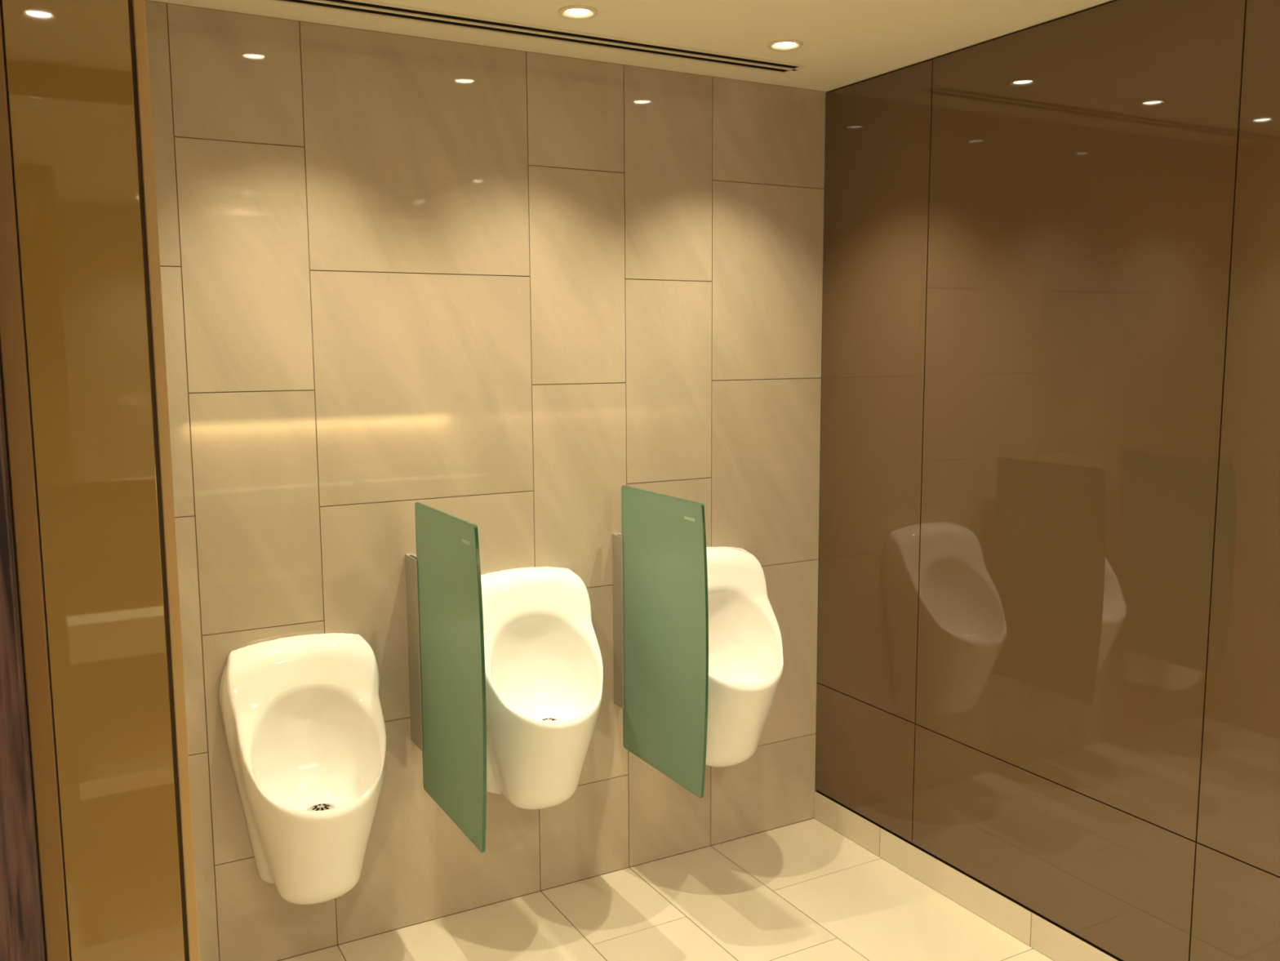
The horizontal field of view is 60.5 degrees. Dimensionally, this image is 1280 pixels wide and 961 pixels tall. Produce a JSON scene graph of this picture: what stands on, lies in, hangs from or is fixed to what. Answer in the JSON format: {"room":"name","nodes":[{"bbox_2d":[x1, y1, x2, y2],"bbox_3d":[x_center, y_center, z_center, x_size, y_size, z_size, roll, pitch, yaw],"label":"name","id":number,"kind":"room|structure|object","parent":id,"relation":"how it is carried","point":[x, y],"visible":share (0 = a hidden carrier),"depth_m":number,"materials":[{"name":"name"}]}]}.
{"room":"public restroom","nodes":[
{"label":"public restroom","id":0,"kind":"room"},
{"bbox_2d":[0,0,71,960],"bbox_3d":[-1.448,0.202,1.766,1.166,2.400,1.270,-4,8,-29],"label":"wall","id":1,"kind":"structure","parent":0,"point":[1,6],"depth_m":1.40,"materials":[{"name":"brown paint"}]},
{"bbox_2d":[0,365,45,960],"bbox_3d":[-1.181,0.275,1.163,0.923,2.400,0.050,-4,8,-29],"label":"trim","id":2,"kind":"structure","parent":1,"relation":"attached to","point":[21,926],"depth_m":1.37,"materials":[{"name":"brown wood"}]},
{"bbox_2d":[0,9,70,960],"bbox_3d":[-0.769,0.243,1.401,0.026,2.400,0.032,-4,8,-29],"label":"trim","id":3,"kind":"structure","parent":1,"relation":"attached to","point":[12,345],"depth_m":1.37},
{"bbox_2d":[1,0,185,960],"bbox_3d":[-0.692,0.239,1.434,0.137,2.400,0.012,-4,8,-29],"label":"wall panel","id":4,"kind":"object","parent":1,"relation":"attached to","point":[69,66],"visible":1,"depth_m":1.40,"materials":[{"name":"brown wood"}]},
{"bbox_2d":[128,0,188,960],"bbox_3d":[-0.636,0.233,1.479,0.005,2.400,0.024,-4,8,-29],"label":"trim","id":5,"kind":"structure","parent":1,"relation":"attached to","point":[130,2],"depth_m":1.44,"materials":[{"name":"metal"}]},
{"bbox_2d":[132,0,199,960],"bbox_3d":[-0.626,0.233,1.481,0.014,2.400,0.038,-4,8,-29],"label":"trim","id":6,"kind":"structure","parent":1,"relation":"attached to","point":[138,6],"depth_m":1.43,"materials":[{"name":"metal"}]},
{"bbox_2d":[145,0,825,960],"bbox_3d":[-0.394,0.032,3.104,2.224,2.400,0.060,-4,8,-29],"label":"wall","id":7,"kind":"structure","parent":0,"point":[504,292],"depth_m":2.99,"materials":[{"name":"tile"}]},
{"bbox_2d":[218,632,386,904],"bbox_3d":[-0.806,0.739,2.734,0.393,0.650,0.326,-4,8,-29],"label":"urinal","id":8,"kind":"object","parent":7,"relation":"attached to","point":[303,717],"visible":1,"depth_m":2.74,"materials":[{"name":"white ceramic"}]},
{"bbox_2d":[404,502,486,852],"bbox_3d":[-0.485,0.462,2.751,0.026,0.781,0.551,-4,8,-29],"label":"privacy screen","id":9,"kind":"object","parent":7,"relation":"attached to","point":[446,632],"visible":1,"depth_m":2.70,"materials":[{"name":"green glass"}]},
{"bbox_2d":[480,566,603,809],"bbox_3d":[-0.268,0.588,3.017,0.393,0.650,0.326,-4,8,-29],"label":"urinal","id":10,"kind":"object","parent":7,"relation":"attached to","point":[544,666],"visible":0.9,"depth_m":3.03,"materials":[{"name":"white ceramic"}]},
{"bbox_2d":[612,485,708,797],"bbox_3d":[0.055,0.427,3.072,0.026,0.792,0.512,-4,8,-29],"label":"privacy screen","id":11,"kind":"object","parent":7,"relation":"attached to","point":[660,606],"visible":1,"depth_m":3.04,"materials":[{"name":"green glass"}]},
{"bbox_2d":[705,546,783,766],"bbox_3d":[0.267,0.548,3.312,0.393,0.650,0.326,-4,8,-29],"label":"urinal","id":12,"kind":"object","parent":7,"relation":"attached to","point":[746,660],"visible":0.66,"depth_m":3.36,"materials":[{"name":"white ceramic"}]},
{"bbox_2d":[145,0,1113,97],"bbox_3d":[-0.005,-0.990,1.239,3.333,0.080,3.461,-4,8,-29],"label":"ceiling","id":13,"kind":"structure","parent":0,"point":[846,42],"depth_m":2.74,"materials":[{"name":"paint"}]},
{"bbox_2d":[261,0,807,74],"bbox_3d":[-0.349,-1.130,2.738,1.835,0.004,0.104,-4,8,-29],"label":"ceiling vent","id":14,"kind":"object","parent":13,"relation":"in","point":[366,7],"visible":1,"depth_m":2.79,"materials":[{"name":"black metal"}]},
{"bbox_2d":[558,5,597,19],"bbox_3d":[-0.148,-1.116,2.621,0.095,0.006,0.095,-4,8,-29],"label":"recessed light","id":15,"kind":"object","parent":13,"relation":"in","point":[572,13],"visible":1,"depth_m":2.62,"materials":[{"name":"white metal"}]},
{"bbox_2d":[767,39,803,50],"bbox_3d":[0.385,-1.155,2.915,0.095,0.006,0.095,-4,8,-29],"label":"recessed light","id":16,"kind":"object","parent":13,"relation":"in","point":[783,44],"visible":1,"depth_m":2.91,"materials":[{"name":"white metal"}]},
{"bbox_2d":[276,817,1053,960],"bbox_3d":[0.008,1.461,1.540,3.333,0.060,3.461,-4,8,-29],"label":"floor","id":17,"kind":"structure","parent":0,"point":[804,890],"depth_m":3.11,"materials":[{"name":"tile"}]},
{"bbox_2d":[815,0,1279,960],"bbox_3d":[1.431,0.136,2.179,0.060,2.400,3.341,-4,8,-29],"label":"wall","id":18,"kind":"structure","parent":0,"point":[1048,662],"depth_m":2.75,"materials":[{"name":"brown paint"}]},
{"bbox_2d":[813,791,1118,960],"bbox_3d":[1.409,1.281,2.304,0.003,0.097,3.341,-4,8,-29],"label":"baseboard","id":19,"kind":"structure","parent":18,"relation":"attached to","point":[1050,940],"depth_m":3.17,"materials":[{"name":"tile"}]}
]}

